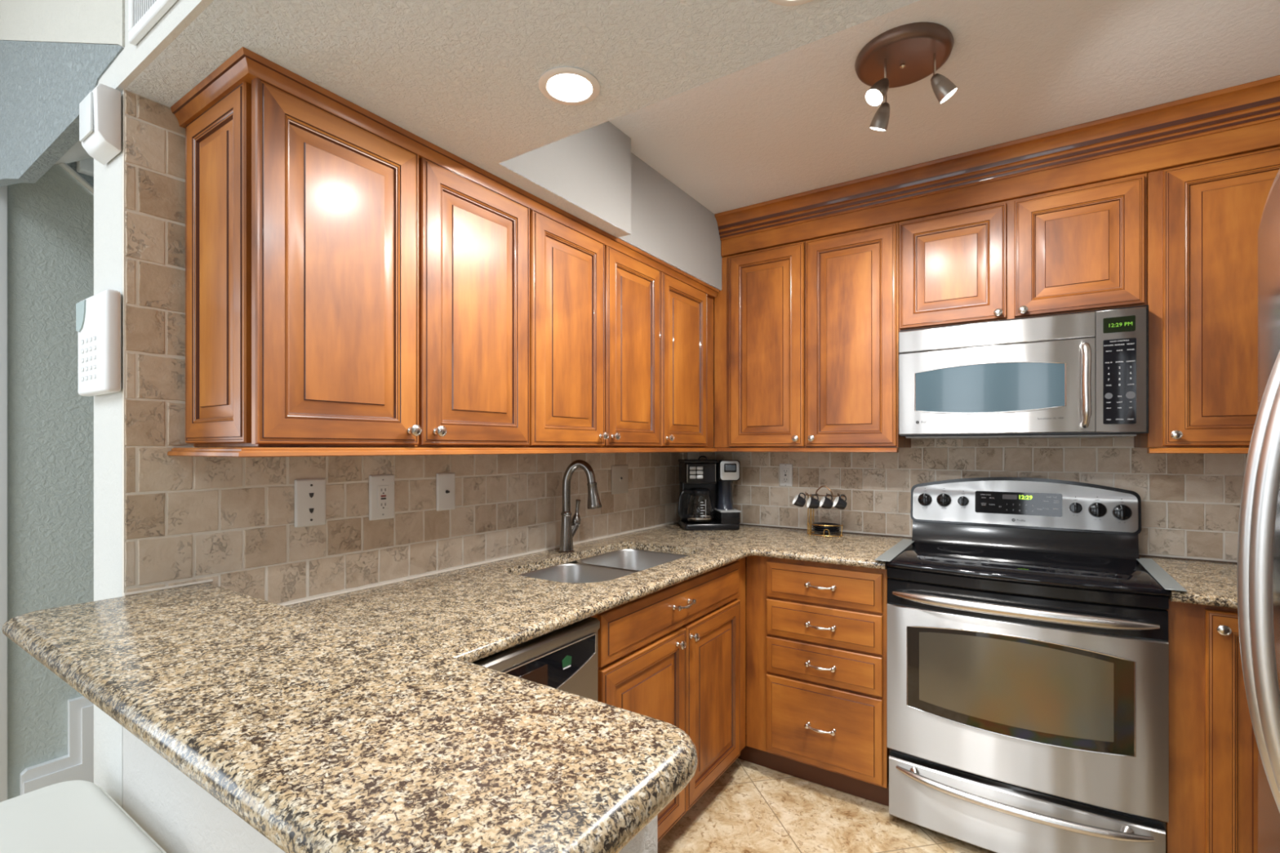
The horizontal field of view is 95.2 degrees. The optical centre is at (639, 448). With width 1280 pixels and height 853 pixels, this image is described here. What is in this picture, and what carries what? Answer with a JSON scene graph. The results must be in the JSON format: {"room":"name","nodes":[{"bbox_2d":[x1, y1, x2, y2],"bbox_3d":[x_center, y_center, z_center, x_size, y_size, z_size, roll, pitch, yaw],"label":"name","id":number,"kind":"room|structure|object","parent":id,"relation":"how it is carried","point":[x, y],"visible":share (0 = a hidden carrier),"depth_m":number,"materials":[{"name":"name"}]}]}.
{"room":"kitchen","nodes":[
{"label":"kitchen","id":0,"kind":"room"},
{"bbox_2d":[7,164,93,799],"bbox_3d":[-1.926,0.132,2.530,0.100,2.357,1.135,0,0,34],"label":"wall","id":1,"kind":"structure","parent":0,"point":[51,220],"depth_m":2.10,"materials":[{"name":"grey paint"}]},
{"bbox_2d":[19,696,93,795],"bbox_3d":[-1.862,1.120,2.505,0.034,0.380,1.105,0,0,34],"label":"baseboard","id":2,"kind":"structure","parent":1,"relation":"attached to","point":[78,764],"depth_m":2.15,"materials":[{"name":"white paint"}]},
{"bbox_2d":[58,162,93,194],"bbox_3d":[-1.842,-0.655,2.548,0.020,0.808,1.024,0,0,34],"label":"trim","id":3,"kind":"structure","parent":1,"relation":"attached to","point":[64,166],"depth_m":2.17,"materials":[{"name":"white paint"}]},
{"bbox_2d":[53,140,92,165],"bbox_3d":[-1.645,-1.476,2.501,1.999,1.428,1.472,0,0,34],"label":"ceiling","id":4,"kind":"structure","parent":0,"point":[77,153],"depth_m":2.00,"materials":[{"name":"grey paint"}]},
{"bbox_2d":[66,161,93,186],"bbox_3d":[-2.277,-0.290,3.446,0.100,3.200,2.400,0,0,34],"label":"wall","id":5,"kind":"structure","parent":0,"point":[90,180],"depth_m":2.79,"materials":[{"name":"grey paint"}]},
{"bbox_2d":[76,157,93,177],"bbox_3d":[-2.623,-1.347,2.781,0.059,0.085,0.080,0,0,34],"label":"sensor","id":6,"kind":"object","parent":5,"relation":"attached to","point":[86,166],"visible":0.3,"depth_m":2.76,"materials":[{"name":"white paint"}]},
{"bbox_2d":[0,0,657,852],"bbox_3d":[-1.191,-0.190,1.378,2.800,3.000,0.174,0,0,34],"label":"wall","id":7,"kind":"structure","parent":0,"point":[43,86],"depth_m":1.33,"materials":[{"name":"grey paint"}]},
{"bbox_2d":[0,185,7,802],"bbox_3d":[-2.256,0.193,2.016,0.120,2.235,0.083,0,0,34],"label":"trim","id":8,"kind":"structure","parent":7,"relation":"attached to","point":[3,189],"depth_m":2.01,"materials":[{"name":"white paint"}]},
{"bbox_2d":[75,288,120,396],"bbox_3d":[-1.157,-0.220,1.247,0.193,0.210,0.030,0,0,34],"label":"alarm keypad","id":9,"kind":"object","parent":7,"relation":"attached to","point":[98,316],"visible":1,"depth_m":1.21,"materials":[{"name":"white paint"}]},
{"bbox_2d":[79,83,120,164],"bbox_3d":[-1.127,-0.674,1.217,0.110,0.125,0.044,0,0,34],"label":"sensor","id":10,"kind":"object","parent":7,"relation":"attached to","point":[100,111],"visible":1,"depth_m":1.19,"materials":[{"name":"white paint"}]},
{"bbox_2d":[128,0,177,45],"bbox_3d":[-0.753,-0.932,0.978,0.560,0.300,0.012,0,0,34],"label":"air vent","id":11,"kind":"object","parent":7,"relation":"attached to","point":[143,15],"visible":1,"depth_m":1.09,"materials":[{"name":"white paint"}]},
{"bbox_2d":[97,0,213,91],"bbox_3d":[-0.044,-1.216,0.520,2.860,0.948,0.011,0,0,34],"label":"trim","id":12,"kind":"structure","parent":7,"relation":"attached to","point":[132,60],"depth_m":1.11,"materials":[{"name":"white paint"}]},
{"bbox_2d":[1,582,697,852],"bbox_3d":[-0.538,0.325,0.845,1.271,0.040,0.336,0,0,34],"label":"breakfast bar","id":13,"kind":"object","parent":7,"relation":"on","point":[321,735],"visible":1,"depth_m":0.63,"materials":[{"name":"stone"}]},
{"bbox_2d":[93,90,578,808],"bbox_3d":[-0.490,-0.190,2.260,0.188,3.000,2.392,0,0,34],"label":"wall","id":14,"kind":"structure","parent":0,"point":[108,178],"depth_m":1.26,"materials":[{"name":"white paint"}]},
{"bbox_2d":[185,77,529,447],"bbox_3d":[-0.653,-0.368,1.500,0.358,0.733,0.747,0,0,34],"label":"upper cabinet","id":15,"kind":"object","parent":14,"relation":"attached to","point":[345,286],"visible":0.99,"depth_m":1.26,"materials":[{"name":"brown wood"}]},
{"bbox_2d":[167,447,718,457],"bbox_3d":[-0.323,0.008,2.009,0.344,0.018,2.014,0,0,34],"label":"rail","id":16,"kind":"object","parent":15,"relation":"attached to","point":[175,451],"visible":0.88,"depth_m":1.28,"materials":[{"name":"brown wood"}]},
{"bbox_2d":[170,46,719,297],"bbox_3d":[-0.324,-0.725,2.005,0.346,0.034,1.996,0,0,34],"label":"crown molding","id":17,"kind":"structure","parent":15,"relation":"attached to","point":[244,65],"depth_m":1.30,"materials":[{"name":"brown wood"}]},
{"bbox_2d":[124,521,679,606],"bbox_3d":[-0.402,0.348,2.199,0.008,0.098,2.388,0,0,34],"label":"trim","id":18,"kind":"structure","parent":14,"relation":"attached to","point":[558,547],"depth_m":1.68,"materials":[{"name":"beige"}]},
{"bbox_2d":[122,88,687,604],"bbox_3d":[-0.407,-0.173,2.204,0.012,1.138,2.392,0,0,34],"label":"tile backsplash","id":19,"kind":"structure","parent":14,"relation":"attached to","point":[229,522],"depth_m":1.42,"materials":[{"name":"tile"}]},
{"bbox_2d":[294,478,325,527],"bbox_3d":[-0.854,0.141,1.515,0.008,0.122,0.078,0,0,34],"label":"phone jack plate","id":20,"kind":"object","parent":19,"relation":"attached to","point":[309,494],"visible":1,"depth_m":1.51,"materials":[{"name":"white plastic"}]},
{"bbox_2d":[368,474,394,520],"bbox_3d":[-0.741,0.141,1.682,0.010,0.128,0.078,0,0,34],"label":"outlet","id":21,"kind":"object","parent":19,"relation":"attached to","point":[381,487],"visible":1,"depth_m":1.68,"materials":[{"name":"white plastic"}]},
{"bbox_2d":[377,484,388,509],"bbox_3d":[-0.739,0.141,1.681,0.003,0.068,0.033,0,0,34],"label":"receptacle","id":22,"kind":"object","parent":21,"relation":"attached to","point":[383,490],"depth_m":1.68,"materials":[{"name":"grey plastic"}]},
{"bbox_2d":[435,472,454,511],"bbox_3d":[-0.616,0.139,1.865,0.016,0.118,0.070,0,0,34],"label":"plate","id":23,"kind":"object","parent":19,"relation":"attached to","point":[445,482],"visible":1,"depth_m":1.86,"materials":[{"name":"white plastic"}]},
{"bbox_2d":[611,464,627,494],"bbox_3d":[-0.087,0.142,2.660,0.014,0.130,0.125,0,0,34],"label":"switch plate","id":24,"kind":"object","parent":19,"relation":"attached to","point":[619,473],"visible":1,"depth_m":2.65,"materials":[{"name":"beige plastic"}]},
{"bbox_2d":[525,209,660,447],"bbox_3d":[-0.242,-0.368,2.118,0.358,0.733,0.736,0,0,34],"label":"upper cabinet","id":25,"kind":"object","parent":14,"relation":"attached to","point":[595,308],"visible":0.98,"depth_m":1.98,"materials":[{"name":"brown wood"}]},
{"bbox_2d":[484,163,721,309],"bbox_3d":[-0.056,-0.742,2.368,0.416,0.001,1.754,0,0,34],"label":"trim","id":26,"kind":"structure","parent":14,"relation":"attached to","point":[499,171],"depth_m":1.75,"materials":[{"name":"brown"}]},
{"bbox_2d":[499,120,721,289],"bbox_3d":[-0.055,-0.919,2.368,0.417,0.352,1.754,0,0,34],"label":"wall","id":27,"kind":"structure","parent":14,"relation":"attached to","point":[595,169],"depth_m":2.02,"materials":[{"name":"grey paint"}]},
{"bbox_2d":[626,271,713,448],"bbox_3d":[0.102,-0.368,2.634,0.358,0.733,0.502,0,0,34],"label":"upper cabinet","id":28,"kind":"object","parent":14,"relation":"attached to","point":[686,312],"visible":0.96,"depth_m":2.50,"materials":[{"name":"brown wood"}]},
{"bbox_2d":[124,0,919,169],"bbox_3d":[0.217,-1.216,0.743,2.672,0.948,0.649,0,0,34],"label":"ceiling","id":29,"kind":"structure","parent":0,"point":[461,77],"depth_m":1.09,"materials":[{"name":"white paint"}]},
{"bbox_2d":[538,66,599,105],"bbox_3d":[-0.144,-0.740,1.198,0.126,0.005,0.126,0,0,34],"label":"recessed light","id":30,"kind":"object","parent":29,"relation":"in","point":[567,86],"visible":1,"depth_m":1.19,"materials":[{"name":"white paint"}]},
{"bbox_2d":[768,0,813,6],"bbox_3d":[0.250,-0.740,0.915,0.126,0.005,0.126,0,0,34],"label":"recessed light","id":31,"kind":"object","parent":29,"relation":"in","point":[782,2],"visible":1,"depth_m":0.96,"materials":[{"name":"white paint"}]},
{"bbox_2d":[687,309,714,458],"bbox_3d":[1.371,-0.190,2.536,2.980,3.000,0.108,0,0,34],"label":"wall","id":32,"kind":"structure","parent":0,"point":[713,309],"depth_m":3.12,"materials":[{"name":"grey paint"}]},
{"bbox_2d":[714,222,911,448],"bbox_3d":[0.759,-0.450,2.651,0.811,0.896,0.353,0,0,34],"label":"upper cabinet","id":33,"kind":"object","parent":32,"relation":"attached to","point":[806,332],"visible":0.98,"depth_m":2.49,"materials":[{"name":"brown wood"}]},
{"bbox_2d":[717,448,898,452],"bbox_3d":[0.696,0.008,2.526,0.778,0.018,0.046,0,0,34],"label":"rail","id":34,"kind":"object","parent":33,"relation":"attached to","point":[720,450],"visible":1,"depth_m":2.49,"materials":[{"name":"brown wood"}]},
{"bbox_2d":[720,119,1279,257],"bbox_3d":[1.413,-0.944,2.226,2.286,0.092,0.298,0,0,34],"label":"board","id":35,"kind":"object","parent":33,"relation":"attached to","point":[1265,135],"visible":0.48,"depth_m":2.06,"materials":[{"name":"brown wood"}]},
{"bbox_2d":[688,431,1248,562],"bbox_3d":[1.304,0.153,2.508,2.500,0.486,0.012,0,0,34],"label":"tile backsplash","id":36,"kind":"structure","parent":32,"relation":"attached to","point":[1190,503],"depth_m":2.37,"materials":[{"name":"tile"}]},
{"bbox_2d":[779,463,792,486],"bbox_3d":[0.720,0.133,2.884,0.066,0.112,0.009,0,0,34],"label":"duplex outlet","id":37,"kind":"object","parent":36,"relation":"attached to","point":[785,469],"visible":1,"depth_m":2.88,"materials":[{"name":"white plastic"}]},
{"bbox_2d":[782,468,788,482],"bbox_3d":[0.718,0.133,2.882,0.033,0.068,0.003,0,0,34],"label":"receptacle","id":38,"kind":"object","parent":37,"relation":"attached to","point":[784,471],"depth_m":2.88,"materials":[{"name":"grey plastic"}]},
{"bbox_2d":[739,524,1237,564],"bbox_3d":[1.260,0.395,2.528,2.396,0.006,0.007,0,0,34],"label":"trim","id":39,"kind":"structure","parent":32,"relation":"attached to","point":[740,524],"depth_m":2.58,"materials":[{"name":"brown"}]},
{"bbox_2d":[898,173,1146,332],"bbox_3d":[1.411,-0.678,2.217,0.752,0.440,0.353,0,0,34],"label":"upper cabinet","id":40,"kind":"object","parent":32,"relation":"attached to","point":[1082,248],"visible":0.98,"depth_m":2.07,"materials":[{"name":"brown wood"}]},
{"bbox_2d":[898,304,1148,439],"bbox_3d":[1.392,-0.246,2.180,0.735,0.420,0.431,0,0,34],"label":"microwave","id":41,"kind":"object","parent":40,"relation":"attached to","point":[1077,375],"visible":1,"depth_m":2.01,"materials":[{"name":"silver metal"}]},
{"bbox_2d":[1133,146,1279,453],"bbox_3d":[1.942,-0.440,1.863,0.524,0.914,0.353,0,0,34],"label":"upper cabinet","id":42,"kind":"object","parent":32,"relation":"attached to","point":[1204,218],"depth_m":1.81,"materials":[{"name":"brown wood"}]},
{"bbox_2d":[657,757,996,852],"bbox_3d":[-2.174,1.340,0.445,7.400,0.060,7.520,0,0,34],"label":"floor","id":43,"kind":"structure","parent":0,"point":[751,807],"depth_m":2.04,"materials":[{"name":"tile"}]},
{"bbox_2d":[0,779,166,852],"bbox_3d":[-1.113,0.999,0.927,0.502,0.623,0.477,0,0,34],"label":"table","id":44,"kind":"object","parent":43,"relation":"on","point":[71,816],"visible":1,"depth_m":1.07,"materials":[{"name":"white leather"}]},
{"bbox_2d":[471,617,599,701],"bbox_3d":[-0.514,0.821,1.419,0.601,0.778,0.589,0,0,34],"label":"dishwasher","id":45,"kind":"object","parent":43,"relation":"on","point":[565,659],"visible":0.13,"depth_m":1.38,"materials":[{"name":"silver plastic"}]},
{"bbox_2d":[591,557,746,842],"bbox_3d":[-0.051,0.869,2.125,0.636,0.882,1.080,0,0,34],"label":"base cabinet","id":46,"kind":"object","parent":43,"relation":"on","point":[675,655],"visible":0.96,"depth_m":1.94,"materials":[{"name":"brown wood"}]},
{"bbox_2d":[285,522,911,662],"bbox_3d":[0.114,0.411,1.958,1.145,0.030,2.240,0,0,34],"label":"countertop","id":47,"kind":"structure","parent":46,"relation":"on","point":[471,614],"depth_m":1.65,"materials":[{"name":"beige stone"}]},
{"bbox_2d":[558,459,601,553],"bbox_3d":[-0.225,0.220,2.227,0.173,0.352,0.084,0,0,15],"label":"faucet","id":48,"kind":"object","parent":47,"relation":"on","point":[569,526],"visible":1,"depth_m":2.21,"materials":[{"name":"silver metal"}]},
{"bbox_2d":[517,549,688,582],"bbox_3d":[-0.102,0.523,2.076,0.424,0.192,0.770,0,0,34],"label":"sink","id":49,"kind":"object","parent":47,"relation":"in","point":[616,564],"visible":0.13,"depth_m":2.15,"materials":[{"name":"silver metal"}]},
{"bbox_2d":[517,563,637,582],"bbox_3d":[-0.205,0.523,1.921,0.424,0.192,0.398,0,0,34],"label":"basin","id":50,"kind":"object","parent":49,"relation":"in","point":[565,572],"depth_m":2.11,"materials":[{"name":"grey metal"}]},
{"bbox_2d":[576,549,688,571],"bbox_3d":[0.006,0.513,2.238,0.424,0.172,0.380,0,0,34],"label":"basin","id":51,"kind":"object","parent":49,"relation":"in","point":[621,560],"depth_m":2.40,"materials":[{"name":"grey metal"}]},
{"bbox_2d":[677,455,741,530],"bbox_3d":[0.327,0.216,2.900,0.306,0.360,0.211,0,0,-6],"label":"coffee maker","id":52,"kind":"object","parent":47,"relation":"on","point":[705,503],"visible":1,"depth_m":2.82,"materials":[{"name":"black plastic"}]},
{"bbox_2d":[714,508,741,512],"bbox_3d":[0.431,0.306,2.879,0.101,0.007,0.133,0,0,-6],"label":"grille","id":53,"kind":"object","parent":52,"relation":"attached to","point":[716,510],"depth_m":2.83,"materials":[{"name":"grey metal"}]},
{"bbox_2d":[804,485,844,537],"bbox_3d":[0.838,0.283,2.648,0.178,0.228,0.113,0,0,34],"label":"mug rack","id":54,"kind":"object","parent":47,"relation":"on","point":[810,532],"visible":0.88,"depth_m":2.66,"materials":[{"name":"gold metal"}]},
{"bbox_2d":[792,492,805,506],"bbox_3d":[0.725,0.235,2.661,0.059,0.066,0.051,0,0,4],"label":"mug","id":55,"kind":"object","parent":54,"relation":"hanging from","point":[798,500],"visible":1,"depth_m":2.64,"materials":[{"name":"black ceramic"}]},
{"bbox_2d":[806,493,819,508],"bbox_3d":[0.779,0.239,2.625,0.053,0.065,0.051,0,0,2],"label":"mug","id":56,"kind":"object","parent":54,"relation":"hanging from","point":[812,503],"visible":1,"depth_m":2.61,"materials":[{"name":"black ceramic"}]},
{"bbox_2d":[819,493,833,508],"bbox_3d":[0.828,0.236,2.591,0.057,0.066,0.052,0,0,6],"label":"mug","id":57,"kind":"object","parent":54,"relation":"hanging from","point":[826,503],"visible":1,"depth_m":2.58,"materials":[{"name":"black ceramic"}]},
{"bbox_2d":[812,528,840,534],"bbox_3d":[0.844,0.380,2.648,0.126,0.016,0.090,0,0,34],"label":"saucer","id":58,"kind":"object","parent":54,"relation":"in","point":[813,530],"visible":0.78,"depth_m":2.62,"materials":[{"name":"black ceramic"}]},
{"bbox_2d":[812,526,840,531],"bbox_3d":[0.844,0.370,2.648,0.126,0.016,0.090,0,0,34],"label":"saucer","id":59,"kind":"object","parent":58,"relation":"on","point":[813,527],"visible":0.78,"depth_m":2.62,"materials":[{"name":"black ceramic"}]},
{"bbox_2d":[812,524,840,529],"bbox_3d":[0.844,0.361,2.648,0.126,0.016,0.090,0,0,34],"label":"saucer","id":60,"kind":"object","parent":59,"relation":"on","point":[815,526],"visible":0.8,"depth_m":2.61,"materials":[{"name":"black ceramic"}]},
{"bbox_2d":[812,522,839,527],"bbox_3d":[0.844,0.351,2.648,0.126,0.016,0.090,0,0,34],"label":"saucer","id":61,"kind":"object","parent":60,"relation":"on","point":[815,523],"visible":0.82,"depth_m":2.67,"materials":[{"name":"black ceramic"}]},
{"bbox_2d":[832,494,847,509],"bbox_3d":[0.876,0.236,2.561,0.058,0.066,0.052,0,0,1],"label":"mug","id":62,"kind":"object","parent":54,"relation":"hanging from","point":[838,503],"visible":1,"depth_m":2.54,"materials":[{"name":"black ceramic"}]},
{"bbox_2d":[874,538,914,561],"bbox_3d":[0.993,0.390,2.255,0.050,0.002,0.555,0,0,34],"label":"cover","id":63,"kind":"object","parent":47,"relation":"on","point":[897,548],"visible":0.96,"depth_m":2.21,"materials":[{"name":"grey metal"}]},
{"bbox_2d":[737,555,888,806],"bbox_3d":[0.769,0.869,2.458,0.604,0.882,0.626,0,0,34],"label":"base cabinet","id":64,"kind":"object","parent":43,"relation":"on","point":[816,633],"visible":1,"depth_m":2.20,"materials":[{"name":"brown wood"}]},
{"bbox_2d":[885,476,1171,852],"bbox_3d":[1.316,0.712,2.055,0.748,1.196,0.690,0,0,34],"label":"range","id":65,"kind":"object","parent":43,"relation":"on","point":[1028,646],"visible":1,"depth_m":1.84,"materials":[{"name":"silver metal"}]},
{"bbox_2d":[885,542,1171,596],"bbox_3d":[1.305,0.402,2.039,0.744,0.021,0.568,0,0,34],"label":"cooktop","id":66,"kind":"object","parent":65,"relation":"in","point":[1108,574],"depth_m":1.94,"materials":[{"name":"black glass"}]},
{"bbox_2d":[1166,599,1257,852],"bbox_3d":[1.860,0.869,1.735,0.520,0.882,0.619,0,0,34],"label":"base cabinet","id":67,"kind":"object","parent":43,"relation":"on","point":[1213,748],"visible":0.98,"depth_m":1.60,"materials":[{"name":"brown wood"}]},
{"bbox_2d":[1138,555,1237,608],"bbox_3d":[1.874,0.411,1.736,0.536,0.030,0.658,0,0,34],"label":"countertop","id":68,"kind":"structure","parent":67,"relation":"on","point":[1214,584],"depth_m":1.74,"materials":[{"name":"beige stone"}]},
{"bbox_2d":[1136,557,1187,591],"bbox_3d":[1.625,0.390,1.834,0.046,0.002,0.555,0,0,34],"label":"cover","id":69,"kind":"object","parent":68,"relation":"on","point":[1163,578],"visible":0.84,"depth_m":1.78,"materials":[{"name":"grey metal"}]},
{"bbox_2d":[1237,168,1279,852],"bbox_3d":[1.310,0.380,0.685,0.779,1.860,0.905,0,0,34],"label":"refrigerator","id":70,"kind":"object","parent":43,"relation":"on","point":[1259,526],"visible":1,"depth_m":1.06,"materials":[{"name":"grey metal"}]},
{"bbox_2d":[608,0,1279,213],"bbox_3d":[0.883,-1.383,1.743,2.672,0.615,1.754,0,0,34],"label":"ceiling","id":71,"kind":"structure","parent":0,"point":[798,120],"depth_m":1.75,"materials":[{"name":"white paint"}]},
{"bbox_2d":[854,22,957,131],"bbox_3d":[0.721,-0.997,1.593,0.254,0.157,0.246,0,0,34],"label":"ceiling spotlight","id":72,"kind":"object","parent":71,"relation":"attached to","point":[904,55],"visible":1,"depth_m":1.55,"materials":[{"name":"brown metal"}]},
{"bbox_2d":[714,75,1279,240],"bbox_3d":[1.312,-1.023,2.074,2.286,0.102,0.066,0,0,34],"label":"crown molding","id":73,"kind":"structure","parent":71,"relation":"attached to","point":[1256,102],"depth_m":2.04,"materials":[{"name":"brown wood"}]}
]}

